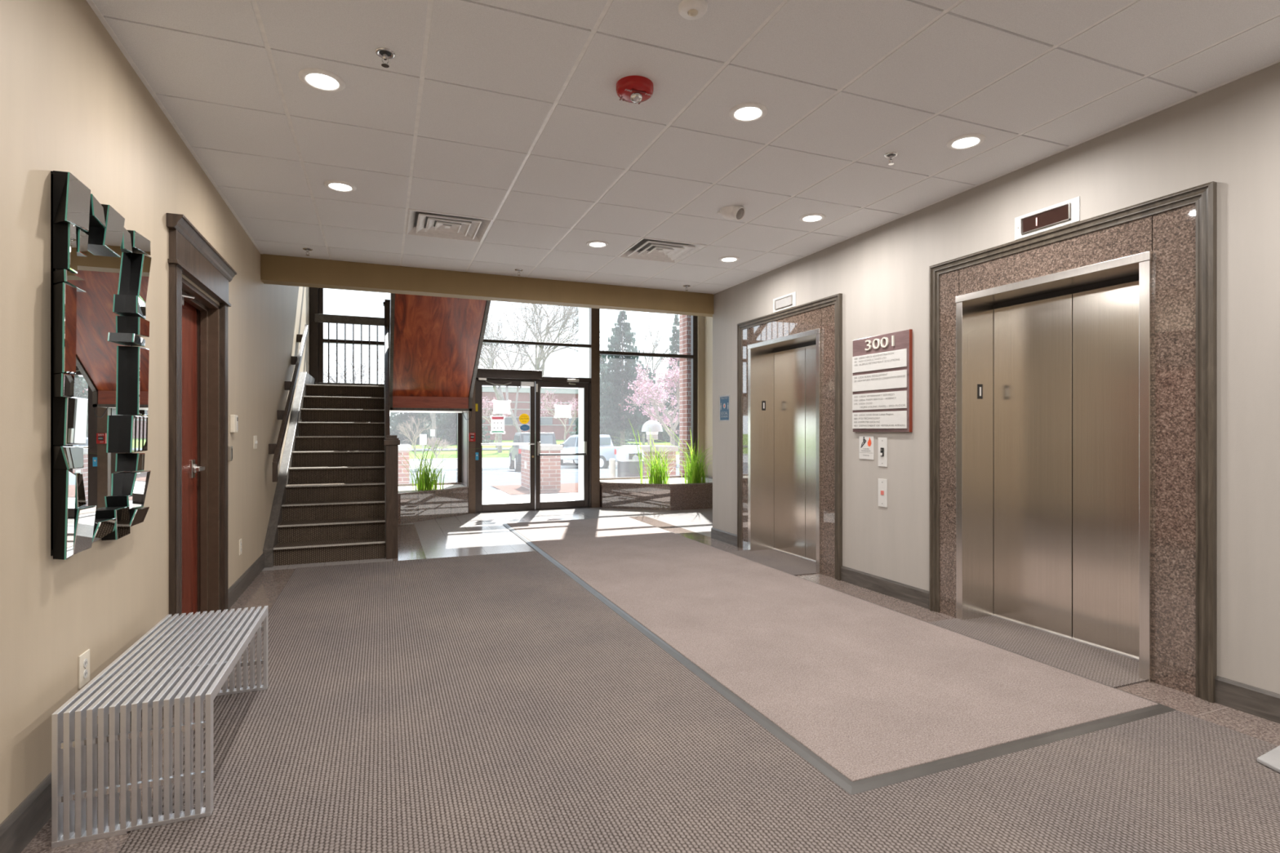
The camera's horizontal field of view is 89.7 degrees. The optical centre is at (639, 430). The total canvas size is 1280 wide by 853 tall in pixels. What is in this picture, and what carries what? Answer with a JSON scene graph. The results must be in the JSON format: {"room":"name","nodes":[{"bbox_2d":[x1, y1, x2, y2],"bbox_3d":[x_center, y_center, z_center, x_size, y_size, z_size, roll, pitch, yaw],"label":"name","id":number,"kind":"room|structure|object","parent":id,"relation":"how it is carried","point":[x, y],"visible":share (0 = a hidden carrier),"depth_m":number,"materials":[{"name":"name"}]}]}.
{"room":"lobby","nodes":[
{"label":"lobby","id":0,"kind":"room"},
{"bbox_2d":[0,0,309,824],"bbox_3d":[-2.236,-1.620,2.605,0.150,6.000,15.700,0,0,-22],"label":"wall","id":1,"kind":"structure","parent":0,"point":[71,100],"depth_m":2.41,"materials":[{"name":"beige paint"}]},
{"bbox_2d":[78,648,89,688],"bbox_3d":[-2.064,0.885,2.390,0.008,0.120,0.086,0,0,-22],"label":"wall outlet","id":2,"kind":"object","parent":1,"relation":"attached to","point":[83,659],"visible":1,"depth_m":2.38,"materials":[{"name":"beige plastic"}]},
{"bbox_2d":[50,170,151,559],"bbox_3d":[-2.079,-0.220,2.508,0.069,1.305,0.868,0,0,-22],"label":"wall mirror","id":3,"kind":"object","parent":1,"relation":"attached to","point":[100,376],"visible":1,"depth_m":2.43,"materials":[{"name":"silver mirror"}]},
{"bbox_2d":[0,553,264,852],"bbox_3d":[-1.378,1.212,0.686,0.014,0.135,11.500,0,0,-22],"label":"baseboard","id":4,"kind":"structure","parent":1,"relation":"attached to","point":[18,829],"depth_m":2.03,"materials":[{"name":"grey wood"}]},
{"bbox_2d":[166,213,236,617],"bbox_3d":[-2.724,0.080,3.904,0.240,2.400,1.325,0,0,-22],"label":"door","id":5,"kind":"structure","parent":1,"relation":"in","point":[198,326],"depth_m":4.18,"materials":[{"name":"brown wood"}]},
{"bbox_2d":[230,414,238,432],"bbox_3d":[-2.999,-0.050,4.753,0.032,0.130,0.115,0,0,-22],"label":"thermostat","id":6,"kind":"object","parent":1,"relation":"attached to","point":[233,418],"visible":1,"depth_m":4.70,"materials":[{"name":"beige plastic"}]},
{"bbox_2d":[268,324,308,482],"bbox_3d":[-4.016,-0.473,7.386,0.105,1.924,2.800,0,0,-22],"label":"wall handrail","id":7,"kind":"object","parent":1,"relation":"attached to","point":[276,449],"visible":1,"depth_m":6.93,"materials":[{"name":"brown wood"}]},
{"bbox_2d":[309,287,318,382],"bbox_3d":[-5.026,-1.645,9.922,0.120,5.950,0.200,0,0,-22],"label":"trim","id":8,"kind":"structure","parent":1,"relation":"attached to","point":[313,291],"depth_m":9.83,"materials":[{"name":"wood"}]},
{"bbox_2d":[461,411,467,485],"bbox_3d":[-2.842,-1.420,10.405,0.013,5.400,0.810,0,0,-22],"label":"wall","id":9,"kind":"structure","parent":0,"point":[464,422],"depth_m":10.28,"materials":[{"name":"white paint"}]},
{"bbox_2d":[467,384,475,513],"bbox_3d":[-2.619,-0.770,9.993,0.108,4.100,0.120,0,0,-22],"label":"trim","id":10,"kind":"structure","parent":9,"relation":"attached to","point":[471,423],"depth_m":9.94,"materials":[{"name":"brown metal"}]},
{"bbox_2d":[477,380,534,511],"bbox_3d":[-2.097,0.239,10.142,0.910,2.058,0.164,0,0,-22],"label":"door","id":11,"kind":"structure","parent":9,"relation":"in","point":[526,505],"depth_m":10.16,"materials":[{"name":"brown metal"}]},
{"bbox_2d":[489,415,505,434],"bbox_3d":[-2.242,-0.092,10.141,0.238,0.299,0.003,0,0,-22],"label":"notice","id":12,"kind":"object","parent":11,"relation":"attached to","point":[497,422],"visible":1,"depth_m":10.14,"materials":[{"name":"white paper"}]},
{"bbox_2d":[492,400,511,414],"bbox_3d":[-2.184,-0.370,10.164,0.293,0.234,0.003,0,0,-22],"label":"paper notice","id":13,"kind":"object","parent":11,"relation":"attached to","point":[499,406],"visible":1,"depth_m":10.16,"materials":[{"name":"white"}]},
{"bbox_2d":[260,253,713,316],"bbox_3d":[-0.426,-1.800,7.199,6.930,0.840,0.180,0,0,-22],"label":"beam","id":14,"kind":"structure","parent":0,"point":[275,269],"depth_m":6.59,"materials":[{"name":"paint"}]},
{"bbox_2d":[578,306,589,500],"bbox_3d":[-0.922,-1.420,11.229,0.050,5.400,0.910,0,0,-22],"label":"wall","id":15,"kind":"structure","parent":0,"point":[584,313],"depth_m":11.41,"materials":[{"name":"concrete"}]},
{"bbox_2d":[475,377,591,513],"bbox_3d":[-1.699,0.235,10.363,1.876,2.090,0.120,0,0,-22],"label":"trim","id":16,"kind":"structure","parent":15,"relation":"attached to","point":[476,380],"depth_m":10.32,"materials":[{"name":"brown metal"}]},
{"bbox_2d":[483,338,591,382],"bbox_3d":[-1.699,-1.815,10.363,1.876,2.010,0.080,0,0,-22],"label":"window","id":17,"kind":"structure","parent":15,"relation":"in","point":[497,341],"depth_m":10.41,"materials":[{"name":"brown metal"}]},
{"bbox_2d":[475,368,542,380],"bbox_3d":[-2.054,-0.868,10.110,1.025,0.175,0.115,0,0,-22],"label":"operator","id":18,"kind":"object","parent":17,"relation":"attached to","point":[482,374],"visible":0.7,"depth_m":10.04,"materials":[{"name":"brown metal"}]},
{"bbox_2d":[534,378,588,509],"bbox_3d":[-1.254,0.214,10.486,0.890,2.108,0.152,0,0,-22],"label":"door","id":19,"kind":"structure","parent":15,"relation":"in","point":[566,504],"depth_m":10.48,"materials":[{"name":"brown metal"}]},
{"bbox_2d":[554,404,571,418],"bbox_3d":[-1.263,-0.315,10.534,0.298,0.234,0.003,0,0,-22],"label":"paper notice","id":20,"kind":"object","parent":19,"relation":"attached to","point":[561,411],"visible":1,"depth_m":10.53,"materials":[{"name":"white"}]},
{"bbox_2d":[589,307,599,507],"bbox_3d":[-0.759,-0.770,10.739,0.148,4.100,0.120,0,0,-22],"label":"trim","id":21,"kind":"structure","parent":15,"relation":"attached to","point":[594,313],"depth_m":10.68,"materials":[{"name":"brown metal"}]},
{"bbox_2d":[21,506,1279,852],"bbox_3d":[0.971,1.380,3.918,7.080,0.200,15.750,0,0,-22],"label":"floor","id":22,"kind":"structure","parent":0,"point":[265,588],"depth_m":5.54,"materials":[{"name":"stone"}]},
{"bbox_2d":[51,605,268,848],"bbox_3d":[-1.826,1.075,2.583,0.416,0.410,1.156,0,0,-22],"label":"slatted bench","id":23,"kind":"object","parent":22,"relation":"on","point":[183,659],"visible":1,"depth_m":2.10,"materials":[{"name":"metal"}]},
{"bbox_2d":[262,293,490,567],"bbox_3d":[-3.229,-1.059,8.344,2.280,4.678,4.188,0,0,-22],"label":"staircase","id":24,"kind":"structure","parent":22,"relation":"on","point":[335,499],"depth_m":7.73,"materials":[{"name":"wood"}]},
{"bbox_2d":[314,313,384,386],"bbox_3d":[-3.967,-1.200,10.196,2.130,1.155,0.060,0,0,-22],"label":"landing railing","id":25,"kind":"object","parent":24,"relation":"on","point":[326,318],"visible":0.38,"depth_m":9.97,"materials":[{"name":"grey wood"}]},
{"bbox_2d":[398,482,468,524],"bbox_3d":[-3.171,1.070,9.713,1.112,0.420,1.680,0,0,-22],"label":"planter","id":26,"kind":"object","parent":22,"relation":"on","point":[452,500],"visible":0.72,"depth_m":9.32,"materials":[{"name":"stone"}]},
{"bbox_2d":[398,431,471,491],"bbox_3d":[-3.125,0.429,9.540,1.677,0.942,1.028,0,0,36],"label":"ornamental grass","id":27,"kind":"object","parent":26,"relation":"on","point":[423,483],"depth_m":9.57,"materials":[{"name":"plant"}]},
{"bbox_2d":[392,515,712,560],"bbox_3d":[-1.244,1.279,8.137,3.550,0.002,2.570,0,0,-22],"label":"trim","id":28,"kind":"structure","parent":22,"relation":"on","point":[410,547],"depth_m":7.74,"materials":[{"name":"stone"}]},
{"bbox_2d":[600,475,712,510],"bbox_3d":[0.434,1.070,11.165,2.374,0.420,1.670,0,0,-22],"label":"planter","id":29,"kind":"object","parent":22,"relation":"on","point":[629,493],"visible":0.55,"depth_m":10.47,"materials":[{"name":"stone"}]},
{"bbox_2d":[607,419,707,484],"bbox_3d":[0.227,0.356,10.549,1.823,1.087,1.229,0,0,-22],"label":"ornamental grass","id":30,"kind":"object","parent":29,"relation":"on","point":[657,476],"depth_m":10.68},
{"bbox_2d":[634,424,712,483],"bbox_3d":[0.867,0.398,10.580,1.868,1.004,1.537,0,0,-22],"label":"ornamental grass","id":31,"kind":"object","parent":29,"relation":"in","point":[695,474],"depth_m":10.81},
{"bbox_2d":[117,551,1279,852],"bbox_3d":[0.812,1.277,1.495,4.100,0.006,11.270,0,0,-22],"label":"carpet","id":32,"kind":"object","parent":22,"relation":"on","point":[486,703],"visible":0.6,"depth_m":2.45,"materials":[{"name":"carpet"}]},
{"bbox_2d":[502,516,1176,795],"bbox_3d":[0.280,1.268,5.855,1.840,0.012,7.040,0,0,-22],"label":"mat","id":33,"kind":"object","parent":32,"relation":"on","point":[872,695],"visible":1,"depth_m":3.47,"materials":[{"name":"beige carpet"}]},
{"bbox_2d":[1257,745,1279,773],"bbox_3d":[2.510,1.265,2.368,0.330,0.017,0.318,0,0,-27],"label":"flat panel","id":34,"kind":"object","parent":32,"relation":"on","point":[1271,759],"visible":1,"depth_m":2.46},
{"bbox_2d":[728,549,817,575],"bbox_3d":[1.381,1.276,6.313,0.535,0.006,1.190,0,0,-22],"label":"carpet","id":35,"kind":"object","parent":22,"relation":"on","point":[790,564],"visible":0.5,"depth_m":6.26,"materials":[{"name":"carpet"}]},
{"bbox_2d":[928,615,1145,688],"bbox_3d":[2.378,1.276,3.828,0.535,0.006,1.165,0,0,-22],"label":"carpet","id":36,"kind":"object","parent":22,"relation":"on","point":[1112,669],"visible":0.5,"depth_m":3.73,"materials":[{"name":"carpet"}]},
{"bbox_2d":[86,0,1279,294],"bbox_3d":[1.744,-1.675,1.858,6.880,0.122,11.350,0,0,-22],"label":"ceiling","id":37,"kind":"structure","parent":0,"point":[509,113],"depth_m":3.21,"materials":[{"name":"tile"}]},
{"bbox_2d":[298,68,346,92],"bbox_3d":[-1.465,-1.609,2.966,0.196,0.014,0.196,0,0,-22],"label":"recessed light","id":38,"kind":"object","parent":37,"relation":"in","point":[319,79],"visible":1,"depth_m":2.95,"materials":[{"name":"white"}]},
{"bbox_2d":[324,180,356,192],"bbox_3d":[-1.980,-1.609,4.250,0.196,0.014,0.196,0,0,-22],"label":"recessed light","id":39,"kind":"object","parent":37,"relation":"in","point":[336,185],"visible":1,"depth_m":4.23,"materials":[{"name":"white"}]},
{"bbox_2d":[375,47,395,67],"bbox_3d":[-1.090,-1.589,2.752,0.080,0.055,0.080,0,0,-22],"label":"sprinkler","id":40,"kind":"object","parent":37,"relation":"attached to","point":[384,53],"visible":1,"depth_m":2.75,"materials":[{"name":"silver metal"}]},
{"bbox_2d":[405,208,493,242],"bbox_3d":[-1.525,-1.644,5.101,0.610,0.076,0.639,0,0,-22],"label":"ceiling vent","id":41,"kind":"object","parent":37,"relation":"in","point":[420,222],"visible":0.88,"depth_m":5.13,"materials":[{"name":"grey"}]},
{"bbox_2d":[586,240,608,247],"bbox_3d":[-0.367,-1.609,5.567,0.196,0.014,0.196,0,0,-22],"label":"recessed light","id":42,"kind":"object","parent":37,"relation":"in","point":[592,243],"visible":1,"depth_m":5.54,"materials":[{"name":"white"}]},
{"bbox_2d":[616,75,653,104],"bbox_3d":[-0.024,-1.573,3.015,0.176,0.086,0.176,0,0,-22],"label":"fire alarm strobe","id":43,"kind":"object","parent":37,"relation":"attached to","point":[635,89],"visible":1,"depth_m":2.97,"materials":[{"name":"red plastic"}]},
{"bbox_2d":[619,88,646,104],"bbox_3d":[-0.029,-1.567,3.016,0.102,0.008,0.117,0,0,-22],"label":"light","id":44,"kind":"object","parent":43,"relation":"attached to","point":[626,95],"depth_m":2.98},
{"bbox_2d":[617,236,706,262],"bbox_3d":[0.186,-1.644,5.788,0.598,0.076,0.639,0,0,-22],"label":"ceiling vent","id":45,"kind":"object","parent":37,"relation":"in","point":[646,248],"visible":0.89,"depth_m":5.83,"materials":[{"name":"grey"}]},
{"bbox_2d":[678,0,706,19],"bbox_3d":[0.201,-1.599,2.452,0.110,0.034,0.110,0,0,-22],"label":"sensor","id":46,"kind":"object","parent":37,"relation":"attached to","point":[687,9],"visible":1,"depth_m":2.44,"materials":[{"name":"beige plastic"}]},
{"bbox_2d":[718,256,739,262],"bbox_3d":[0.840,-1.609,6.057,0.196,0.014,0.196,0,0,-22],"label":"recessed light","id":47,"kind":"object","parent":37,"relation":"in","point":[726,259],"visible":1,"depth_m":6.03,"materials":[{"name":"white"}]},
{"bbox_2d":[716,205,745,220],"bbox_3d":[0.670,-1.577,4.694,0.164,0.105,0.196,0,0,-22],"label":"sensor","id":48,"kind":"object","parent":37,"relation":"attached to","point":[730,212],"visible":1,"depth_m":4.65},
{"bbox_2d":[728,102,767,122],"bbox_3d":[0.548,-1.609,3.266,0.196,0.014,0.196,0,0,-22],"label":"recessed light","id":49,"kind":"object","parent":37,"relation":"in","point":[745,112],"visible":1,"depth_m":3.25,"materials":[{"name":"white"}]},
{"bbox_2d":[799,213,825,222],"bbox_3d":[1.307,-1.609,4.880,0.196,0.014,0.196,0,0,-22],"label":"recessed light","id":50,"kind":"object","parent":37,"relation":"in","point":[813,217],"visible":1,"depth_m":4.86,"materials":[{"name":"white"}]},
{"bbox_2d":[884,151,898,164],"bbox_3d":[1.471,-1.589,3.768,0.080,0.055,0.080,0,0,-22],"label":"sprinkler","id":51,"kind":"object","parent":37,"relation":"attached to","point":[891,155],"visible":1,"depth_m":3.76,"materials":[{"name":"silver metal"}]},
{"bbox_2d":[946,133,985,150],"bbox_3d":[1.822,-1.609,3.597,0.196,0.014,0.196,0,0,-22],"label":"recessed light","id":52,"kind":"object","parent":37,"relation":"in","point":[966,141],"visible":1,"depth_m":3.58,"materials":[{"name":"white"}]},
{"bbox_2d":[704,316,712,476],"bbox_3d":[2.050,-1.620,10.536,0.150,6.000,4.470,0,0,-22],"label":"wall","id":53,"kind":"structure","parent":0,"point":[708,320],"depth_m":12.19,"materials":[{"name":"beige paint"}]},
{"bbox_2d":[697,315,704,471],"bbox_3d":[1.143,-1.645,12.419,0.130,5.950,0.200,0,0,-22],"label":"trim","id":54,"kind":"structure","parent":53,"relation":"attached to","point":[700,319],"depth_m":12.33,"materials":[{"name":"beige paint"}]},
{"bbox_2d":[712,62,1279,693],"bbox_3d":[3.121,-0.243,2.426,0.300,3.246,11.380,0,0,-22],"label":"wall","id":55,"kind":"structure","parent":0,"point":[1228,135],"depth_m":3.43,"materials":[{"name":"beige paint"}]},
{"bbox_2d":[720,395,729,421],"bbox_3d":[0.970,-0.255,7.382,0.003,0.300,0.230,0,0,-22],"label":"sign","id":56,"kind":"object","parent":55,"relation":"attached to","point":[724,399],"visible":1,"depth_m":7.36,"materials":[{"name":"plastic"}]},
{"bbox_2d":[773,291,795,312],"bbox_3d":[1.403,-1.251,6.284,0.016,0.138,0.380,0,0,-22],"label":"indicator","id":57,"kind":"object","parent":55,"relation":"attached to","point":[787,301],"visible":1,"depth_m":6.27,"materials":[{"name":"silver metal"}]},
{"bbox_2d":[737,293,842,580],"bbox_3d":[1.588,0.055,6.355,0.460,2.450,1.703,0,0,-22],"label":"elevator","id":58,"kind":"object","parent":55,"relation":"attached to","point":[789,361],"visible":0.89,"depth_m":6.53,"materials":[{"name":"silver metal"}]},
{"bbox_2d":[858,435,874,459],"bbox_3d":[1.836,0.140,5.216,0.007,0.190,0.170,0,0,-22],"label":"fire sign","id":59,"kind":"object","parent":55,"relation":"attached to","point":[866,443],"visible":1,"depth_m":5.21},
{"bbox_2d":[852,328,912,431],"bbox_3d":[1.887,-0.369,5.053,0.035,0.762,0.626,0,0,-22],"label":"board","id":60,"kind":"object","parent":55,"relation":"attached to","point":[882,364],"visible":1,"depth_m":5.01,"materials":[{"name":"brown wood"}]},
{"bbox_2d":[878,437,887,466],"bbox_3d":[1.906,0.170,5.026,0.020,0.224,0.088,0,0,-22],"label":"switch","id":61,"kind":"object","parent":55,"relation":"attached to","point":[882,442],"visible":1,"depth_m":5.02,"materials":[{"name":"grey"}]},
{"bbox_2d":[878,478,887,507],"bbox_3d":[1.903,0.490,5.046,0.011,0.218,0.095,0,0,-22],"label":"plate","id":62,"kind":"object","parent":55,"relation":"attached to","point":[882,483],"visible":1,"depth_m":5.04,"materials":[{"name":"grey"}]},
{"bbox_2d":[711,527,1279,724],"bbox_3d":[2.973,1.218,2.373,0.014,0.125,11.390,0,0,-22],"label":"baseboard","id":63,"kind":"structure","parent":55,"relation":"attached to","point":[1255,701],"depth_m":3.02,"materials":[{"name":"grey wood"}]},
{"bbox_2d":[1014,195,1079,239],"bbox_3d":[2.397,-1.251,3.806,0.016,0.138,0.400,0,0,-22],"label":"indicator","id":64,"kind":"object","parent":55,"relation":"attached to","point":[1066,212],"visible":1,"depth_m":3.79,"materials":[{"name":"silver metal"}]},
{"bbox_2d":[928,181,1217,702],"bbox_3d":[2.580,0.055,3.883,0.460,2.450,1.686,0,0,-22],"label":"elevator","id":65,"kind":"object","parent":55,"relation":"attached to","point":[1073,367],"visible":1,"depth_m":3.79,"materials":[{"name":"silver metal"}]},
{"bbox_3d":[-1.961,1.195,11.200,7.100,0.570,0.150,0,0,-22],"label":"wall","id":66,"kind":"structure","parent":0,"visible":0},
{"bbox_2d":[318,288,461,484],"bbox_3d":[-3.980,-1.600,10.363,2.150,5.040,0.100,0,0,-22],"label":"window","id":67,"kind":"structure","parent":66,"relation":"in","point":[321,340],"depth_m":10.02,"materials":[{"name":"brown metal"}]},
{"bbox_2d":[600,315,697,478],"bbox_3d":[0.039,-1.600,11.976,2.250,5.040,0.100,0,0,-22],"label":"window","id":68,"kind":"structure","parent":66,"relation":"in","point":[693,356],"depth_m":12.33,"materials":[{"name":"brown metal"}]},
{"label":"outside","id":69,"kind":"structure","parent":0,"visible":0},
{"bbox_2d":[411,445,679,450],"bbox_3d":[1.141,1.658,64.298,230.000,0.030,4.500,0,0,-22],"label":"street","id":70,"kind":"structure","parent":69,"point":[678,446],"depth_m":56.90,"materials":[{"name":"asphalt"}]},
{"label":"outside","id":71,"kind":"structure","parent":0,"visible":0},
{"bbox_2d":[482,489,578,504],"bbox_3d":[-2.725,1.303,12.165,6.000,0.010,3.990,0,0,-22],"label":"walkway","id":72,"kind":"structure","parent":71,"point":[493,496],"depth_m":12.51,"materials":[{"name":"concrete"}]},
{"bbox_2d":[608,458,615,477],"bbox_3d":[-0.542,0.925,12.604,0.128,0.750,0.130,0,0,-22],"label":"bollard","id":73,"kind":"object","parent":72,"relation":"on","point":[611,461],"visible":0.6,"depth_m":12.55,"materials":[{"name":"stone"}]},
{"bbox_2d":[616,446,644,477],"bbox_3d":[-0.189,0.807,12.692,0.570,0.985,0.570,0,0,-22],"label":"litter bin","id":74,"kind":"object","parent":72,"relation":"on","point":[626,460],"visible":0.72,"depth_m":12.46,"materials":[{"name":"paint"}]},
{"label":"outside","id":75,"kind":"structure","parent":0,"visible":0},
{"bbox_3d":[-1.721,1.308,12.347,18.000,0.005,1.800,0,0,-22],"label":"walkway","id":76,"kind":"object","parent":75,"visible":0},
{"bbox_2d":[621,444,678,476],"bbox_3d":[0.199,0.830,13.872,0.890,1.000,1.090,0,0,-22],"label":"brick pier","id":77,"kind":"structure","parent":76,"relation":"on","point":[645,447],"depth_m":13.45,"materials":[{"name":"brick"}]},
{"bbox_2d":[641,420,662,446],"bbox_3d":[0.255,0.057,13.517,0.450,0.544,0.450,0,0,-22],"label":"mushroom lamp","id":78,"kind":"object","parent":77,"relation":"on","point":[652,427],"visible":0.94,"depth_m":13.40,"materials":[{"name":"metal"}]},
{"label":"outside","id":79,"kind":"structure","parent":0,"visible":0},
{"bbox_2d":[408,439,679,458],"bbox_3d":[-12.384,1.540,98.011,230.000,1.200,168.850,0,0,-22],"label":"ground","id":80,"kind":"structure","parent":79,"point":[451,454],"depth_m":53.27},
{"bbox_2d":[323,332,384,383],"bbox_3d":[-9.710,-1.218,24.193,5.260,6.139,3.026,0,0,-36],"label":"bare tree","id":81,"kind":"object","parent":80,"relation":"on","point":[364,374],"visible":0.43,"depth_m":23.40,"materials":[{"name":"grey plant"}]},
{"bbox_2d":[389,412,438,444],"bbox_3d":[-25.932,-2.456,71.951,7.978,8.848,8.238,0,0,-22],"label":"conifer tree","id":82,"kind":"object","parent":80,"relation":"on","point":[402,417],"visible":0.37,"depth_m":70.98,"materials":[{"name":"green plant"}]},
{"bbox_2d":[396,414,436,458],"bbox_3d":[-13.771,0.445,39.550,2.434,2.923,1.672,0,0,-22],"label":"bare shrub","id":83,"kind":"object","parent":80,"relation":"on","point":[413,420],"visible":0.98,"depth_m":39.62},
{"bbox_2d":[429,413,435,448],"bbox_3d":[-18.619,-3.966,58.290,5.493,11.503,4.776,0,0,22],"label":"bare tree","id":84,"kind":"object","parent":80,"relation":"on","point":[432,415],"visible":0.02,"depth_m":57.83,"materials":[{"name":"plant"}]},
{"bbox_2d":[415,436,453,458],"bbox_3d":[-12.173,1.113,38.449,1.989,1.627,1.579,0,0,8],"label":"bare shrub","id":85,"kind":"object","parent":80,"relation":"on","point":[428,442],"visible":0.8,"depth_m":38.23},
{"bbox_2d":[427,413,493,444],"bbox_3d":[-20.531,-2.671,72.784,8.041,9.371,8.282,0,0,-22],"label":"conifer tree","id":86,"kind":"object","parent":80,"relation":"on","point":[447,424],"visible":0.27,"depth_m":71.66,"materials":[{"name":"green plant"}]},
{"bbox_2d":[482,396,508,448],"bbox_3d":[-14.892,-0.756,61.623,4.120,5.046,5.283,0,0,-22],"label":"blossom tree","id":87,"kind":"object","parent":80,"relation":"on","point":[484,402],"visible":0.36,"depth_m":61.34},
{"bbox_2d":[478,302,534,453],"bbox_3d":[-12.395,-4.636,51.369,8.140,12.930,13.934,0,0,-11],"label":"bare tree","id":88,"kind":"object","parent":80,"relation":"on","point":[500,435],"visible":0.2,"depth_m":51.93,"materials":[{"name":"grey plant"}]},
{"bbox_2d":[478,302,572,432],"bbox_3d":[-9.007,-3.582,45.067,8.077,11.012,9.427,0,0,8],"label":"bare tree","id":89,"kind":"object","parent":80,"relation":"on","point":[515,424],"visible":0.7,"depth_m":45.13,"materials":[{"name":"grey plant"}]},
{"bbox_2d":[408,454,679,471],"bbox_3d":[-4.524,1.945,38.133,100.000,0.570,5.250,0,0,-22],"label":"kerb","id":90,"kind":"object","parent":80,"relation":"on","point":[677,464],"visible":0.11,"depth_m":35.41,"materials":[{"name":"concrete"}]},
{"bbox_2d":[408,456,679,468],"bbox_3d":[-4.533,1.856,38.156,100.000,0.219,4.800,0,0,-22],"label":"gravel bed","id":91,"kind":"object","parent":80,"relation":"on","point":[504,462],"visible":0.17,"depth_m":36.33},
{"bbox_2d":[419,434,426,466],"bbox_3d":[-11.394,1.099,33.790,0.340,1.800,0.082,0,0,-22],"label":"parking sign","id":92,"kind":"object","parent":91,"relation":"on","point":[423,437],"visible":0.99,"depth_m":33.77,"materials":[{"name":"metal"}]},
{"bbox_2d":[483,301,609,390],"bbox_3d":[-7.935,-6.299,55.493,10.583,16.222,12.613,0,0,35],"label":"bare tree","id":93,"kind":"object","parent":80,"relation":"on","point":[548,326],"visible":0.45,"depth_m":55.02,"materials":[{"name":"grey plant"}]},
{"bbox_2d":[482,386,630,439],"bbox_3d":[-14.307,-2.220,98.775,31.400,7.600,14.400,0,0,-22],"label":"office building","id":94,"kind":"structure","parent":80,"relation":"on","point":[548,424],"depth_m":90.67,"materials":[{"name":"brick"}]},
{"bbox_2d":[540,387,578,441],"bbox_3d":[-7.269,-1.059,60.451,5.009,5.716,5.265,0,0,-22],"label":"blossom tree","id":95,"kind":"object","parent":80,"relation":"on","point":[544,398],"visible":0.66,"depth_m":59.93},
{"bbox_2d":[568,354,639,446],"bbox_3d":[-4.186,-3.404,69.901,7.293,10.585,7.468,0,0,38],"label":"conifer tree","id":96,"kind":"object","parent":80,"relation":"on","point":[615,437],"visible":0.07,"depth_m":69.39,"materials":[{"name":"green plant"}]},
{"bbox_2d":[573,310,669,446],"bbox_3d":[-1.230,-3.669,50.156,6.967,11.277,7.656,0,0,-27],"label":"conifer tree","id":97,"kind":"object","parent":80,"relation":"on","point":[613,416],"visible":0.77,"depth_m":49.27,"materials":[{"name":"green plant"}]},
{"bbox_2d":[623,352,679,465],"bbox_3d":[1.655,-1.201,37.212,4.672,6.726,5.914,0,0,-9],"label":"blossom tree","id":98,"kind":"object","parent":80,"relation":"on","point":[644,391],"visible":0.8,"depth_m":37.20,"materials":[{"name":"plant"}]},
{"bbox_2d":[625,382,679,442],"bbox_3d":[1.752,-2.191,86.227,9.160,8.613,9.344,0,0,-22],"label":"conifer tree","id":99,"kind":"object","parent":80,"relation":"on","point":[630,437],"visible":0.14,"depth_m":84.15,"materials":[{"name":"green plant"}]},
{"bbox_2d":[632,312,679,444],"bbox_3d":[3.381,-6.772,74.725,8.004,16.870,9.825,0,0,-7],"label":"bare tree","id":100,"kind":"object","parent":80,"relation":"on","point":[655,346],"visible":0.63,"depth_m":74.52,"materials":[{"name":"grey plant"}]},
{"bbox_2d":[641,390,678,444],"bbox_3d":[1.515,-0.468,43.800,2.443,4.774,4.788,0,0,34],"label":"blossom tree","id":101,"kind":"object","parent":80,"relation":"on","point":[666,420],"visible":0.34,"depth_m":43.83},
{"bbox_2d":[658,314,679,446],"bbox_3d":[3.318,-4.645,61.982,4.248,13.088,4.216,0,0,-22],"label":"conifer tree","id":102,"kind":"object","parent":80,"relation":"on","point":[673,348],"visible":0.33,"depth_m":61.77,"materials":[{"name":"green plant"}]},
{"bbox_2d":[679,314,690,475],"bbox_3d":[1.220,-1.470,12.805,0.800,5.700,0.340,0,0,-22],"label":"wall","id":103,"kind":"structure","parent":80,"relation":"on","point":[684,320],"depth_m":12.60,"materials":[{"name":"red brick"}]},
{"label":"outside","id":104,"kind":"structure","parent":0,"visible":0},
{"bbox_2d":[408,465,679,490],"bbox_3d":[0.196,1.704,26.369,100.000,0.772,20.200,0,0,-22],"label":"parking lot","id":105,"kind":"structure","parent":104,"point":[569,475],"depth_m":22.20,"materials":[{"name":"asphalt"}]},
{"bbox_2d":[508,432,556,471],"bbox_3d":[-5.181,1.019,30.998,1.920,1.840,4.296,0,0,-17],"label":"suv","id":106,"kind":"object","parent":105,"relation":"on","point":[519,437],"visible":0.38,"depth_m":29.28,"materials":[{"name":"paint"}]},
{"bbox_2d":[491,483,578,494],"bbox_3d":[-0.034,1.306,15.394,6.600,0.025,2.600,0,0,-22],"label":"planting bed","id":107,"kind":"object","parent":105,"relation":"on","point":[565,487],"visible":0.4,"depth_m":14.15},
{"bbox_2d":[519,444,563,490],"bbox_3d":[-2.252,0.825,14.515,0.720,1.010,1.270,0,0,-22],"label":"brick pier","id":108,"kind":"structure","parent":107,"relation":"on","point":[550,465],"depth_m":14.04,"materials":[{"name":"brick"}]},
{"bbox_2d":[560,435,621,468],"bbox_3d":[-2.729,1.159,35.474,5.680,1.840,2.400,0,0,40],"label":"pickup truck","id":109,"kind":"object","parent":105,"relation":"on","point":[607,451],"visible":0.27,"depth_m":34.92,"materials":[{"name":"silver metal"}]},
{"bbox_3d":[-7.840,1.306,12.424,6.700,0.025,2.300,0,0,-22],"label":"planting bed","id":110,"kind":"object","parent":105,"relation":"on","visible":0},
{"bbox_2d":[398,444,411,483],"bbox_3d":[-5.161,0.815,13.348,0.750,1.030,1.270,0,0,-22],"label":"brick pier","id":111,"kind":"structure","parent":110,"relation":"on","point":[402,477],"depth_m":12.88,"materials":[{"name":"brick"}]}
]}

